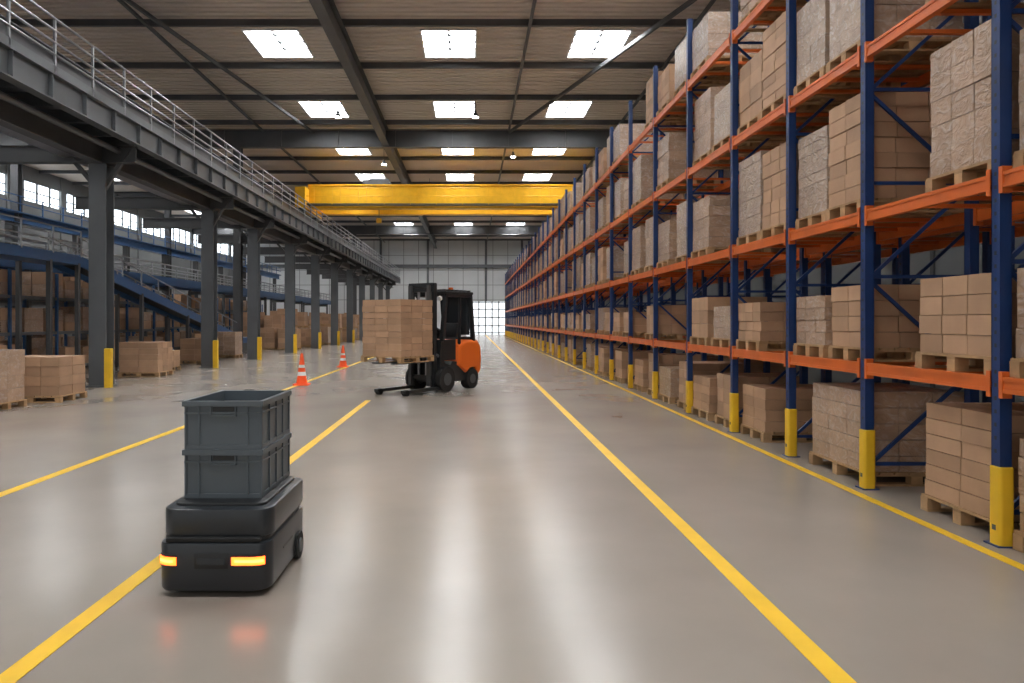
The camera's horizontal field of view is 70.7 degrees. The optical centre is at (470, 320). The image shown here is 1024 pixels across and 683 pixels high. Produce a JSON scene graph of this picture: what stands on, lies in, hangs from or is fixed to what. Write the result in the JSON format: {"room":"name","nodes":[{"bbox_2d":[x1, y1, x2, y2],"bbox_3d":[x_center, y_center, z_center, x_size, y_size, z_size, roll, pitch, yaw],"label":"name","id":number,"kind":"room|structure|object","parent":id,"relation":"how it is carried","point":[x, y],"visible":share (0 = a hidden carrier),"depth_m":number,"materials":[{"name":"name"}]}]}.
{"room":"warehouse interior","nodes":[
{"label":"warehouse interior","id":0,"kind":"room"},
{"bbox_2d":[0,164,232,335],"bbox_3d":[-29.550,-4.300,41.825,0.300,12.000,100.350,0,0,0],"label":"wall","id":1,"kind":"structure","parent":0,"point":[64,186],"depth_m":54.93,"materials":[{"name":"grey metal"}]},
{"bbox_2d":[0,173,232,255],"bbox_3d":[-29.590,-8.650,41.965,0.120,1.300,100.070,0,0,0],"label":"strip window","id":2,"kind":"structure","parent":1,"relation":"in","point":[30,190],"depth_m":53.85,"materials":[{"name":"white glass"}]},
{"bbox_2d":[0,0,739,238],"bbox_3d":[-10.250,-10.375,42.000,38.500,0.150,100.000,0,0,0],"label":"ceiling","id":3,"kind":"structure","parent":0,"point":[121,44],"depth_m":28.46,"materials":[{"name":"grey metal"}]},
{"bbox_2d":[241,29,314,57],"bbox_3d":[-7.100,-10.450,26.700,2.020,0.420,2.660,0,0,0],"label":"window","id":4,"kind":"structure","parent":3,"relation":"attached to","point":[269,43],"depth_m":27.13,"materials":[{"name":"white"}]},
{"bbox_2d":[297,100,349,117],"bbox_3d":[-7.100,-10.450,34.900,2.020,0.420,2.660,0,0,0],"label":"window","id":5,"kind":"structure","parent":3,"relation":"attached to","point":[313,108],"depth_m":35.51,"materials":[{"name":"white glass"}]},
{"bbox_2d":[335,111,340,117],"bbox_3d":[-6.100,-9.818,33.000,0.320,0.965,0.320,0,0,0],"label":"lamp","id":6,"kind":"object","parent":3,"relation":"hanging from","point":[337,115],"visible":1,"depth_m":32.91,"materials":[{"name":"grey paint"}]},
{"bbox_2d":[335,149,371,154],"bbox_3d":[-7.100,-10.450,43.100,2.020,0.420,2.660,0,0,0],"label":"window","id":7,"kind":"structure","parent":3,"relation":"attached to","point":[340,151],"depth_m":44.38,"materials":[{"name":"white glass"}]},
{"bbox_2d":[355,174,385,180],"bbox_3d":[-7.100,-10.450,51.300,2.020,0.420,2.660,0,0,0],"label":"window","id":8,"kind":"structure","parent":3,"relation":"attached to","point":[361,177],"depth_m":51.91,"materials":[{"name":"white glass"}]},
{"bbox_2d":[394,223,413,224],"bbox_3d":[-7.100,-10.450,75.900,2.020,0.420,2.660,0,0,0],"label":"window","id":9,"kind":"structure","parent":3,"relation":"attached to","point":[394,223],"depth_m":76.50,"materials":[{"name":"white"}]},
{"bbox_2d":[420,29,476,57],"bbox_3d":[-0.800,-10.450,26.700,2.020,0.420,2.660,0,0,0],"label":"window","id":10,"kind":"structure","parent":3,"relation":"attached to","point":[436,43],"depth_m":27.19,"materials":[{"name":"white"}]},
{"bbox_2d":[432,100,474,117],"bbox_3d":[-0.800,-10.450,34.900,2.020,0.420,2.660,0,0,0],"label":"window","id":11,"kind":"structure","parent":3,"relation":"attached to","point":[442,108],"depth_m":35.56,"materials":[{"name":"white glass"}]},
{"bbox_2d":[441,149,474,154],"bbox_3d":[-0.800,-10.450,43.100,2.020,0.420,2.660,0,0,0],"label":"window","id":12,"kind":"structure","parent":3,"relation":"attached to","point":[443,151],"depth_m":44.38,"materials":[{"name":"white glass"}]},
{"bbox_2d":[445,174,473,180],"bbox_3d":[-0.800,-10.450,51.300,2.020,0.420,2.660,0,0,0],"label":"window","id":13,"kind":"structure","parent":3,"relation":"attached to","point":[449,177],"depth_m":52.57,"materials":[{"name":"white glass"}]},
{"bbox_2d":[454,223,472,224],"bbox_3d":[-0.800,-10.450,75.900,2.020,0.420,2.660,0,0,0],"label":"window","id":14,"kind":"structure","parent":3,"relation":"attached to","point":[454,223],"depth_m":76.50,"materials":[{"name":"white"}]},
{"bbox_2d":[472,100,478,117],"bbox_3d":[0.200,-9.818,33.000,0.320,0.965,0.320,0,0,0],"label":"lamp","id":15,"kind":"object","parent":3,"relation":"hanging from","point":[475,115],"visible":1,"depth_m":32.96,"materials":[{"name":"white metal"}]},
{"bbox_2d":[506,223,524,224],"bbox_3d":[4.700,-10.450,75.900,2.020,0.420,2.660,0,0,0],"label":"window","id":16,"kind":"structure","parent":3,"relation":"attached to","point":[506,223],"depth_m":76.50,"materials":[{"name":"white"}]},
{"bbox_2d":[521,174,552,180],"bbox_3d":[4.700,-10.450,51.300,2.020,0.420,2.660,0,0,0],"label":"window","id":17,"kind":"structure","parent":3,"relation":"attached to","point":[526,177],"depth_m":52.47,"materials":[{"name":"white glass"}]},
{"bbox_2d":[531,149,566,154],"bbox_3d":[4.700,-10.450,43.100,2.020,0.420,2.660,0,0,0],"label":"window","id":18,"kind":"structure","parent":3,"relation":"attached to","point":[534,151],"depth_m":44.38,"materials":[{"name":"white glass"}]},
{"bbox_2d":[544,100,592,117],"bbox_3d":[4.700,-10.450,34.900,2.020,0.420,2.660,0,0,0],"label":"window","id":19,"kind":"structure","parent":3,"relation":"attached to","point":[559,108],"depth_m":35.56,"materials":[{"name":"white glass"}]},
{"bbox_2d":[566,29,632,57],"bbox_3d":[4.700,-10.450,26.700,2.020,0.420,2.660,0,0,0],"label":"window","id":20,"kind":"structure","parent":3,"relation":"attached to","point":[585,43],"depth_m":27.10,"materials":[{"name":"white"}]},
{"bbox_2d":[246,241,530,328],"bbox_3d":[-10.265,-4.300,91.900,38.530,12.000,0.600,0,0,0],"label":"wall","id":21,"kind":"structure","parent":0,"point":[480,268],"depth_m":91.99,"materials":[{"name":"metal"}]},
{"bbox_2d":[473,301,504,333],"bbox_3d":[1.850,-0.400,92.060,5.240,4.200,0.120,0,0,0],"label":"door","id":22,"kind":"structure","parent":21,"relation":"in","point":[489,316],"depth_m":92.08,"materials":[{"name":"white glass"}]},
{"bbox_2d":[0,334,1023,682],"bbox_3d":[-10.250,1.800,42.000,38.500,0.200,100.000,0,0,0],"label":"floor","id":23,"kind":"structure","parent":0,"point":[460,534],"depth_m":5.33,"materials":[{"name":"grey concrete"}]},
{"bbox_2d":[0,349,26,409],"bbox_3d":[-9.440,1.131,13.850,1.120,1.136,1.100,0,0,0],"label":"boxes","id":24,"kind":"object","parent":23,"relation":"on","point":[12,364],"visible":1,"depth_m":13.99,"materials":[{"name":"brown cardboard"}]},
{"bbox_2d":[12,355,86,402],"bbox_3d":[-9.155,1.226,15.475,1.250,0.945,1.050,0,0,0],"label":"boxes","id":25,"kind":"object","parent":23,"relation":"on","point":[46,377],"visible":0.81,"depth_m":14.98,"materials":[{"name":"brown cardboard"}]},
{"bbox_2d":[0,269,163,365],"bbox_3d":[-14.650,0.029,24.980,1.180,3.341,16.040,0,0,0],"label":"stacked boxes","id":26,"kind":"object","parent":23,"relation":"on","point":[33,283],"visible":0.46,"depth_m":24.86,"materials":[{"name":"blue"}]},
{"bbox_2d":[104,348,112,387],"bbox_3d":[-9.245,1.200,18.355,0.170,1.000,0.150,0,0,0],"label":"bollard","id":27,"kind":"object","parent":23,"relation":"on","point":[108,352],"visible":1,"depth_m":18.28,"materials":[{"name":"yellow metal"}]},
{"bbox_2d":[0,213,246,366],"bbox_3d":[-12.750,-0.561,26.500,1.050,4.522,29.000,0,0,0],"label":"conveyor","id":28,"kind":"object","parent":23,"relation":"on","point":[77,266],"visible":0.7,"depth_m":22.55,"materials":[{"name":"blue"}]},
{"bbox_2d":[0,294,260,354],"bbox_3d":[-18.150,-0.017,37.500,1.180,3.435,45.080,0,0,0],"label":"shelving","id":29,"kind":"object","parent":23,"relation":"on","point":[37,341],"visible":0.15,"depth_m":42.36,"materials":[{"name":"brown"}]},
{"bbox_2d":[0,303,262,340],"bbox_3d":[-20.850,-0.019,45.000,1.180,3.437,50.080,0,0,0],"label":"shelving","id":30,"kind":"object","parent":23,"relation":"on","point":[2,338],"visible":0.02,"depth_m":36.38,"materials":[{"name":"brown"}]},
{"bbox_2d":[0,190,280,339],"bbox_3d":[-24.000,-2.463,44.985,0.600,8.326,90.030,0,0,0],"label":"gantry","id":31,"kind":"object","parent":23,"relation":"on","point":[127,243],"visible":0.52,"depth_m":49.93,"materials":[{"name":"blue metal"}]},
{"bbox_2d":[118,342,173,376],"bbox_3d":[-10.125,1.176,22.450,1.250,1.046,1.100,0,0,0],"label":"boxes","id":32,"kind":"object","parent":23,"relation":"on","point":[138,358],"visible":1,"depth_m":21.92,"materials":[{"name":"brown cardboard"}]},
{"bbox_2d":[0,233,330,354],"bbox_3d":[-16.600,-0.640,45.987,1.400,4.680,80.025,0,0,0],"label":"conveyor","id":33,"kind":"object","parent":23,"relation":"on","point":[179,284],"visible":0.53,"depth_m":38.46,"materials":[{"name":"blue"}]},
{"bbox_2d":[167,350,180,371],"bbox_3d":[-10.700,1.351,24.550,1.200,0.695,1.100,0,0,0],"label":"boxes","id":34,"kind":"object","parent":23,"relation":"on","point":[175,358],"visible":0.15,"depth_m":24.70,"materials":[{"name":"brown cardboard"}]},
{"bbox_2d":[0,400,370,682],"bbox_3d":[-2.200,1.698,7.950,0.120,0.003,14.900,0,0,0],"label":"floor marking","id":35,"kind":"object","parent":23,"relation":"on","point":[45,649],"depth_m":4.14,"materials":[{"name":"yellow paint"}]},
{"bbox_2d":[0,357,372,496],"bbox_3d":[-4.600,1.698,31.000,0.120,0.003,58.000,0,0,0],"label":"floor marking","id":36,"kind":"object","parent":23,"relation":"on","point":[79,465],"depth_m":8.75,"materials":[{"name":"yellow paint"}]},
{"bbox_2d":[180,338,217,363],"bbox_3d":[-11.000,1.201,29.150,1.200,0.995,1.100,0,0,0],"label":"boxes","id":37,"kind":"object","parent":23,"relation":"on","point":[190,348],"visible":0.53,"depth_m":28.62,"materials":[{"name":"brown cardboard"}]},
{"bbox_2d":[0,0,400,386],"bbox_3d":[-11.540,-2.314,40.975,5.920,8.028,94.050,0,0,0],"label":"mezzanine","id":38,"kind":"object","parent":23,"relation":"on","point":[64,119],"visible":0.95,"depth_m":21.69,"materials":[{"name":"grey paint"}]},
{"bbox_2d":[213,340,218,367],"bbox_3d":[-9.245,1.200,26.055,0.170,1.000,0.150,0,0,0],"label":"bollard","id":39,"kind":"object","parent":23,"relation":"on","point":[215,342],"visible":1,"depth_m":25.98,"materials":[{"name":"yellow metal"}]},
{"bbox_2d":[217,332,242,357],"bbox_3d":[-11.350,1.101,33.550,1.100,1.196,1.100,0,0,0],"label":"boxes","id":40,"kind":"object","parent":23,"relation":"on","point":[230,343],"visible":0.82,"depth_m":33.03,"materials":[{"name":"brown cardboard"}]},
{"bbox_2d":[160,476,302,590],"bbox_3d":[-1.587,1.424,4.905,0.734,0.552,0.990,0,0,0],"label":"robot","id":41,"kind":"object","parent":23,"relation":"on","point":[209,544],"visible":0.9,"depth_m":4.46,"materials":[{"name":"black plastic"}]},
{"bbox_2d":[182,432,291,497],"bbox_3d":[-1.603,0.990,5.010,0.525,0.315,0.740,0,0,0],"label":"crate","id":42,"kind":"object","parent":41,"relation":"on","point":[207,473],"visible":0.77,"depth_m":4.66,"materials":[{"name":"plastic"}]},
{"bbox_2d":[182,390,291,449],"bbox_3d":[-1.603,0.674,5.010,0.525,0.315,0.740,0,0,0],"label":"crate","id":43,"kind":"object","parent":42,"relation":"on","point":[222,419],"visible":1,"depth_m":4.66,"materials":[{"name":"plastic"}]},
{"bbox_2d":[257,337,261,359],"bbox_3d":[-9.245,1.200,31.455,0.170,1.000,0.150,0,0,0],"label":"bollard","id":44,"kind":"object","parent":23,"relation":"on","point":[259,339],"visible":1,"depth_m":31.38,"materials":[{"name":"yellow metal"}]},
{"bbox_2d":[293,334,296,352],"bbox_3d":[-9.245,1.200,37.855,0.170,1.000,0.150,0,0,0],"label":"bollard","id":45,"kind":"object","parent":23,"relation":"on","point":[294,335],"visible":1,"depth_m":37.78,"materials":[{"name":"yellow metal"}]},
{"bbox_2d":[293,353,310,385],"bbox_3d":[-4.490,1.279,19.100,0.400,0.840,0.400,0,0,0],"label":"traffic cone","id":46,"kind":"object","parent":23,"relation":"on","point":[301,377],"visible":1,"depth_m":19.02,"materials":[{"name":"orange plastic"}]},
{"bbox_2d":[243,309,377,349],"bbox_3d":[-12.025,0.401,60.750,3.750,2.595,37.500,0,0,0],"label":"stock","id":47,"kind":"object","parent":23,"relation":"on","point":[272,326],"visible":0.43,"depth_m":46.62,"materials":[{"name":"brown cardboard"}]},
{"bbox_2d":[318,332,321,348],"bbox_3d":[-9.245,1.200,44.055,0.170,1.000,0.150,0,0,0],"label":"bollard","id":48,"kind":"object","parent":23,"relation":"on","point":[319,333],"visible":1,"depth_m":43.99,"materials":[{"name":"yellow metal"}]},
{"bbox_2d":[337,331,339,344],"bbox_3d":[-9.245,1.200,50.255,0.170,1.000,0.150,0,0,0],"label":"bollard","id":49,"kind":"object","parent":23,"relation":"on","point":[338,332],"visible":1,"depth_m":50.19,"materials":[{"name":"yellow metal"}]},
{"bbox_2d":[337,345,348,366],"bbox_3d":[-4.730,1.299,26.600,0.400,0.800,0.400,0,0,0],"label":"traffic cone","id":50,"kind":"object","parent":23,"relation":"on","point":[342,363],"visible":1,"depth_m":26.52,"materials":[{"name":"orange plastic"}]},
{"bbox_2d":[352,330,354,342],"bbox_3d":[-9.245,1.200,56.655,0.170,1.000,0.150,0,0,0],"label":"bollard","id":51,"kind":"object","parent":23,"relation":"on","point":[353,331],"visible":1,"depth_m":56.58,"materials":[{"name":"yellow metal"}]},
{"bbox_2d":[0,0,715,352],"bbox_3d":[-10.250,-4.300,42.000,38.500,12.000,100.000,0,0,0],"label":"roof frame","id":52,"kind":"object","parent":23,"relation":"on","point":[380,137],"visible":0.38,"depth_m":36.91,"materials":[{"name":"grey metal"}]},
{"bbox_2d":[0,14,572,269],"bbox_3d":[-1.900,-7.305,46.000,20.800,3.370,88.000,0,0,0],"label":"crane","id":53,"kind":"object","parent":52,"relation":"attached to","point":[375,196],"visible":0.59,"depth_m":43.98,"materials":[{"name":"yellow paint"}]},
{"bbox_2d":[372,283,480,395],"bbox_3d":[-1.052,0.395,17.540,1.090,2.610,3.220,0,0,35],"label":"forklift","id":54,"kind":"object","parent":23,"relation":"on","point":[457,357],"visible":0.88,"depth_m":17.55,"materials":[{"name":"black metal"}]},
{"bbox_2d":[361,299,433,363],"bbox_3d":[-1.692,0.227,16.626,1.200,1.416,1.190,0,0,35],"label":"boxes","id":55,"kind":"object","parent":54,"relation":"on","point":[398,337],"visible":1,"depth_m":16.21,"materials":[{"name":"brown cardboard"}]},
{"bbox_2d":[633,359,648,391],"bbox_3d":[4.610,1.321,17.606,1.080,0.757,0.930,0,0,0],"label":"boxes","id":56,"kind":"object","parent":23,"relation":"on","point":[641,383],"visible":0.28,"depth_m":17.32,"materials":[{"name":"brown cardboard"}]},
{"bbox_2d":[658,366,679,403],"bbox_3d":[4.590,1.339,15.159,1.080,0.720,0.930,0,0,0],"label":"boxes","id":57,"kind":"object","parent":23,"relation":"on","point":[669,376],"visible":0.31,"depth_m":14.87,"materials":[{"name":"brown cardboard"}]},
{"bbox_2d":[485,335,856,682],"bbox_3d":[1.750,1.698,43.250,0.120,0.003,85.500,0,0,0],"label":"floor marking line","id":58,"kind":"object","parent":23,"relation":"on","point":[831,670],"depth_m":4.83,"materials":[{"name":"yellow paint"}]},
{"bbox_2d":[647,353,700,395],"bbox_3d":[4.623,1.224,16.243,1.080,0.950,0.930,0,0,0],"label":"boxes","id":59,"kind":"object","parent":23,"relation":"on","point":[664,359],"visible":0.17,"depth_m":15.80,"materials":[{"name":"brown cardboard"}]},
{"bbox_2d":[691,375,717,420],"bbox_3d":[4.572,1.341,12.715,1.080,0.715,0.930,0,0,0],"label":"boxes","id":60,"kind":"object","parent":23,"relation":"on","point":[705,400],"visible":0.27,"depth_m":12.52,"materials":[{"name":"brown cardboard"}]},
{"bbox_2d":[677,361,743,409],"bbox_3d":[4.620,1.244,13.785,1.080,0.909,0.930,0,0,0],"label":"boxes","id":61,"kind":"object","parent":23,"relation":"on","point":[699,367],"visible":0.27,"depth_m":13.39,"materials":[{"name":"brown cardboard"}]},
{"bbox_2d":[715,373,798,430],"bbox_3d":[4.604,1.280,11.540,1.080,0.837,0.930,0,0,0],"label":"boxes","id":62,"kind":"object","parent":23,"relation":"on","point":[723,379],"visible":0.25,"depth_m":11.49,"materials":[{"name":"brown cardboard"}]},
{"bbox_2d":[503,335,1023,570],"bbox_3d":[3.800,1.698,43.500,0.090,0.003,85.000,0,0,0],"label":"floor marking line","id":63,"kind":"object","parent":23,"relation":"on","point":[1011,562],"depth_m":6.97,"materials":[{"name":"yellow paint"}]},
{"bbox_2d":[505,0,1023,547],"bbox_3d":[4.555,-1.925,43.800,1.220,7.250,81.160,0,0,0],"label":"rack","id":64,"kind":"object","parent":23,"relation":"on","point":[999,182],"visible":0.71,"depth_m":8.98,"materials":[{"name":"metal"}]},
{"bbox_2d":[631,226,683,275],"bbox_3d":[4.545,-1.698,17.606,1.080,1.155,0.930,0,0,0],"label":"boxes","id":65,"kind":"object","parent":64,"relation":"on","point":[638,234],"visible":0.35,"depth_m":17.34,"materials":[{"name":"brown cardboard"}]},
{"bbox_2d":[631,154,684,210],"bbox_3d":[4.560,-3.373,17.605,1.080,1.204,0.930,0,0,0],"label":"boxes","id":66,"kind":"object","parent":64,"relation":"on","point":[642,170],"visible":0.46,"depth_m":17.17,"materials":[{"name":"brown cardboard"}]},
{"bbox_2d":[656,219,676,268],"bbox_3d":[4.562,-1.599,15.146,1.080,0.956,0.930,0,0,0],"label":"boxes","id":67,"kind":"object","parent":64,"relation":"on","point":[667,231],"visible":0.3,"depth_m":14.84,"materials":[{"name":"brown cardboard"}]},
{"bbox_2d":[645,305,693,339],"bbox_3d":[4.581,0.035,16.250,1.080,0.767,0.930,0,0,0],"label":"boxes","id":68,"kind":"object","parent":64,"relation":"on","point":[668,327],"visible":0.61,"depth_m":15.80,"materials":[{"name":"brown cardboard"}]},
{"bbox_2d":[644,71,694,131],"bbox_3d":[4.559,-4.936,16.236,1.080,1.111,0.930,0,0,0],"label":"boxes","id":69,"kind":"object","parent":64,"relation":"on","point":[649,85],"visible":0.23,"depth_m":16.25,"materials":[{"name":"brown cardboard"}]},
{"bbox_2d":[644,215,697,271],"bbox_3d":[4.557,-1.726,16.238,1.080,1.210,0.930,0,0,0],"label":"boxes","id":70,"kind":"object","parent":64,"relation":"on","point":[649,222],"visible":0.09,"depth_m":16.25,"materials":[{"name":"brown cardboard"}]},
{"bbox_2d":[656,64,695,118],"bbox_3d":[4.556,-4.822,15.153,1.080,0.882,0.930,0,0,0],"label":"boxes","id":71,"kind":"object","parent":64,"relation":"on","point":[666,80],"visible":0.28,"depth_m":15.04,"materials":[{"name":"brown cardboard"}]},
{"bbox_2d":[656,132,719,192],"bbox_3d":[4.551,-3.317,15.150,1.080,1.092,0.930,0,0,0],"label":"boxes","id":72,"kind":"object","parent":64,"relation":"on","point":[671,153],"visible":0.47,"depth_m":14.71,"materials":[{"name":"brown cardboard"}]},
{"bbox_2d":[673,37,739,99],"bbox_3d":[4.541,-4.862,13.804,1.080,0.962,0.930,0,0,0],"label":"boxes","id":73,"kind":"object","parent":64,"relation":"on","point":[680,52],"visible":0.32,"depth_m":13.76,"materials":[{"name":"brown cardboard"}]},
{"bbox_2d":[675,198,743,262],"bbox_3d":[4.585,-1.701,13.804,1.080,1.160,0.930,0,0,0],"label":"boxes","id":74,"kind":"object","parent":64,"relation":"on","point":[681,208],"visible":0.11,"depth_m":13.88,"materials":[{"name":"brown cardboard"}]},
{"bbox_2d":[692,86,751,169],"bbox_3d":[4.589,-3.384,12.701,1.080,1.227,0.930,0,0,0],"label":"boxes","id":75,"kind":"object","parent":64,"relation":"on","point":[704,114],"visible":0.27,"depth_m":12.64,"materials":[{"name":"brown cardboard"}]},
{"bbox_2d":[690,297,766,345],"bbox_3d":[4.542,0.004,12.703,1.080,0.829,0.930,0,0,0],"label":"boxes","id":76,"kind":"object","parent":64,"relation":"on","point":[702,308],"visible":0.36,"depth_m":12.34,"materials":[{"name":"brown cardboard"}]},
{"bbox_2d":[690,12,767,81],"bbox_3d":[4.554,-4.828,12.714,1.080,0.894,0.930,0,0,0],"label":"boxes","id":77,"kind":"object","parent":64,"relation":"on","point":[713,30],"visible":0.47,"depth_m":12.28,"materials":[{"name":"brown cardboard"}]},
{"bbox_2d":[691,195,770,258],"bbox_3d":[4.558,-1.633,12.700,1.080,1.024,0.930,0,0,0],"label":"boxes","id":78,"kind":"object","parent":64,"relation":"on","point":[711,214],"visible":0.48,"depth_m":12.25,"materials":[{"name":"brown cardboard"}]},
{"bbox_2d":[711,306,796,346],"bbox_3d":[4.541,0.092,11.541,1.080,0.655,0.930,0,0,0],"label":"boxes","id":79,"kind":"object","parent":64,"relation":"on","point":[721,318],"visible":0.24,"depth_m":11.54,"materials":[{"name":"brown cardboard"}]},
{"bbox_2d":[712,79,798,154],"bbox_3d":[4.560,-3.256,11.549,1.080,0.971,0.930,0,0,0],"label":"boxes","id":80,"kind":"object","parent":64,"relation":"on","point":[722,99],"visible":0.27,"depth_m":11.54,"materials":[{"name":"brown cardboard"}]},
{"bbox_2d":[505,23,1023,382],"bbox_3d":[5.260,-1.925,43.800,2.520,7.249,80.860,0,0,0],"label":"stock","id":81,"kind":"object","parent":64,"relation":"on","point":[620,134],"visible":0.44,"depth_m":22.53,"materials":[{"name":"brown cardboard"}]},
{"bbox_2d":[736,302,804,350],"bbox_3d":[4.556,0.077,10.476,1.080,0.684,0.870,0,0,0],"label":"boxes","id":82,"kind":"object","parent":64,"relation":"on","point":[753,317],"visible":0.57,"depth_m":10.07,"materials":[{"name":"brown cardboard"}]},
{"bbox_2d":[738,0,805,31],"bbox_3d":[4.588,-4.852,10.481,1.080,0.942,0.870,0,0,0],"label":"boxes","id":83,"kind":"object","parent":64,"relation":"on","point":[746,6],"visible":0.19,"depth_m":10.60,"materials":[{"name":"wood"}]},
{"bbox_2d":[736,150,828,245],"bbox_3d":[4.566,-1.754,10.486,1.080,1.267,0.870,0,0,0],"label":"boxes","id":84,"kind":"object","parent":64,"relation":"on","point":[751,192],"visible":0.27,"depth_m":10.44,"materials":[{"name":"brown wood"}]},
{"bbox_2d":[737,49,828,137],"bbox_3d":[4.574,-3.291,10.476,1.080,1.039,0.870,0,0,0],"label":"boxes","id":85,"kind":"object","parent":64,"relation":"on","point":[751,83],"visible":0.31,"depth_m":10.45,"materials":[{"name":"brown cardboard"}]},
{"bbox_2d":[759,0,807,5],"bbox_3d":[4.545,-4.953,9.571,1.080,1.144,0.870,0,0,0],"label":"boxes","id":86,"kind":"object","parent":64,"relation":"on","point":[798,2],"visible":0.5,"depth_m":9.93,"materials":[{"name":"brown cardboard"}]},
{"bbox_2d":[759,7,848,120],"bbox_3d":[4.543,-3.381,9.558,1.080,1.220,0.870,0,0,0],"label":"boxes","id":87,"kind":"object","parent":64,"relation":"on","point":[774,36],"visible":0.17,"depth_m":9.55,"materials":[{"name":"brown cardboard"}]},
{"bbox_2d":[760,142,859,238],"bbox_3d":[4.549,-1.709,9.560,1.080,1.177,0.870,0,0,0],"label":"boxes","id":88,"kind":"object","parent":64,"relation":"on","point":[773,161],"visible":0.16,"depth_m":9.54,"materials":[{"name":"brown cardboard"}]},
{"bbox_2d":[793,295,905,357],"bbox_3d":[4.550,0.062,8.578,1.080,0.714,0.765,0,0,0],"label":"boxes","id":89,"kind":"object","parent":64,"relation":"on","point":[814,322],"visible":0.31,"depth_m":8.50,"materials":[{"name":"brown cardboard"}]},
{"bbox_2d":[793,0,917,98],"bbox_3d":[4.556,-3.301,8.580,1.080,1.059,0.765,0,0,0],"label":"boxes","id":90,"kind":"object","parent":64,"relation":"on","point":[813,19],"visible":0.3,"depth_m":8.54,"materials":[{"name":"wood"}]},
{"bbox_2d":[795,125,917,228],"bbox_3d":[4.580,-1.682,8.585,1.080,1.122,0.765,0,0,0],"label":"boxes","id":91,"kind":"object","parent":64,"relation":"on","point":[814,149],"visible":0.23,"depth_m":8.54,"materials":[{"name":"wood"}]},
{"bbox_2d":[828,285,946,361],"bbox_3d":[4.588,0.021,7.776,1.080,0.795,0.765,0,0,0],"label":"boxes","id":92,"kind":"object","parent":64,"relation":"on","point":[895,334],"visible":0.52,"depth_m":7.43,"materials":[{"name":"brown cardboard"}]},
{"bbox_2d":[825,92,963,220],"bbox_3d":[4.550,-1.744,7.767,1.080,1.245,0.765,0,0,0],"label":"boxes","id":93,"kind":"object","parent":64,"relation":"on","point":[898,156],"visible":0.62,"depth_m":7.42,"materials":[{"name":"brown cardboard"}]},
{"bbox_2d":[826,0,962,75],"bbox_3d":[4.557,-3.360,7.765,1.080,1.178,0.765,0,0,0],"label":"boxes","id":94,"kind":"object","parent":64,"relation":"on","point":[844,14],"visible":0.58,"depth_m":7.58,"materials":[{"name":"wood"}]},
{"bbox_2d":[915,272,1016,374],"bbox_3d":[4.552,0.021,6.020,1.080,0.796,0.970,0,0,0],"label":"boxes","id":95,"kind":"object","parent":64,"relation":"on","point":[961,333],"visible":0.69,"depth_m":5.98,"materials":[{"name":"brown cardboard"}]},
{"bbox_2d":[925,14,1023,194],"bbox_3d":[4.579,-1.744,5.967,1.080,1.246,0.870,0,0,0],"label":"boxes","id":96,"kind":"object","parent":64,"relation":"on","point":[960,81],"visible":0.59,"depth_m":5.94,"materials":[{"name":"brown cardboard"}]},
{"bbox_2d":[925,0,1023,8],"bbox_3d":[4.575,-3.360,5.966,1.080,1.177,0.870,0,0,0],"label":"boxes","id":97,"kind":"object","parent":64,"relation":"on","point":[982,4],"visible":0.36,"depth_m":6.32,"materials":[{"name":"brown cardboard"}]},
{"bbox_2d":[1009,268,1023,377],"bbox_3d":[4.562,0.013,4.911,1.080,0.813,0.930,0,0,0],"label":"boxes","id":98,"kind":"object","parent":64,"relation":"on","point":[1016,364],"visible":1,"depth_m":5.32,"materials":[{"name":"brown cardboard"}]},
{"bbox_2d":[1013,28,1023,167],"bbox_3d":[4.590,-1.642,4.914,1.080,1.042,0.930,0,0,0],"label":"boxes","id":99,"kind":"object","parent":64,"relation":"on","point":[1018,157],"visible":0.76,"depth_m":5.33,"materials":[{"name":"brown cardboard"}]},
{"bbox_2d":[524,0,1023,402],"bbox_3d":[5.975,-1.925,43.800,1.220,7.250,81.160,0,0,0],"label":"rack","id":100,"kind":"object","parent":23,"relation":"on","point":[924,242],"visible":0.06,"depth_m":10.96,"materials":[{"name":"blue paint"}]},
{"bbox_2d":[740,384,812,442],"bbox_3d":[4.625,1.326,10.487,1.080,0.746,0.870,0,0,0],"label":"boxes","id":101,"kind":"object","parent":23,"relation":"on","point":[764,405],"visible":0.59,"depth_m":10.08,"materials":[{"name":"brown cardboard"}]},
{"bbox_2d":[809,383,963,485],"bbox_3d":[4.585,1.216,8.005,1.080,0.965,1.220,0,0,0],"label":"boxes","id":102,"kind":"object","parent":23,"relation":"on","point":[835,406],"visible":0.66,"depth_m":7.50,"materials":[{"name":"brown cardboard"}]},
{"bbox_2d":[920,402,1023,528],"bbox_3d":[4.608,1.216,6.028,1.080,0.966,0.970,0,0,0],"label":"boxes","id":103,"kind":"object","parent":23,"relation":"on","point":[958,434],"visible":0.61,"depth_m":6.03,"materials":[{"name":"brown cardboard"}]},
{"bbox_2d":[1013,438,1023,552],"bbox_3d":[4.582,1.284,4.907,1.080,0.829,0.930,0,0,0],"label":"boxes","id":104,"kind":"object","parent":23,"relation":"on","point":[1018,535],"visible":1,"depth_m":5.32,"materials":[{"name":"brown cardboard"}]},
{"bbox_2d":[541,0,1023,402],"bbox_3d":[9.080,-4.300,42.000,0.240,12.000,100.000,0,0,0],"label":"wall","id":105,"kind":"structure","parent":0,"point":[951,262],"depth_m":15.78,"materials":[{"name":"grey metal"}]}
]}

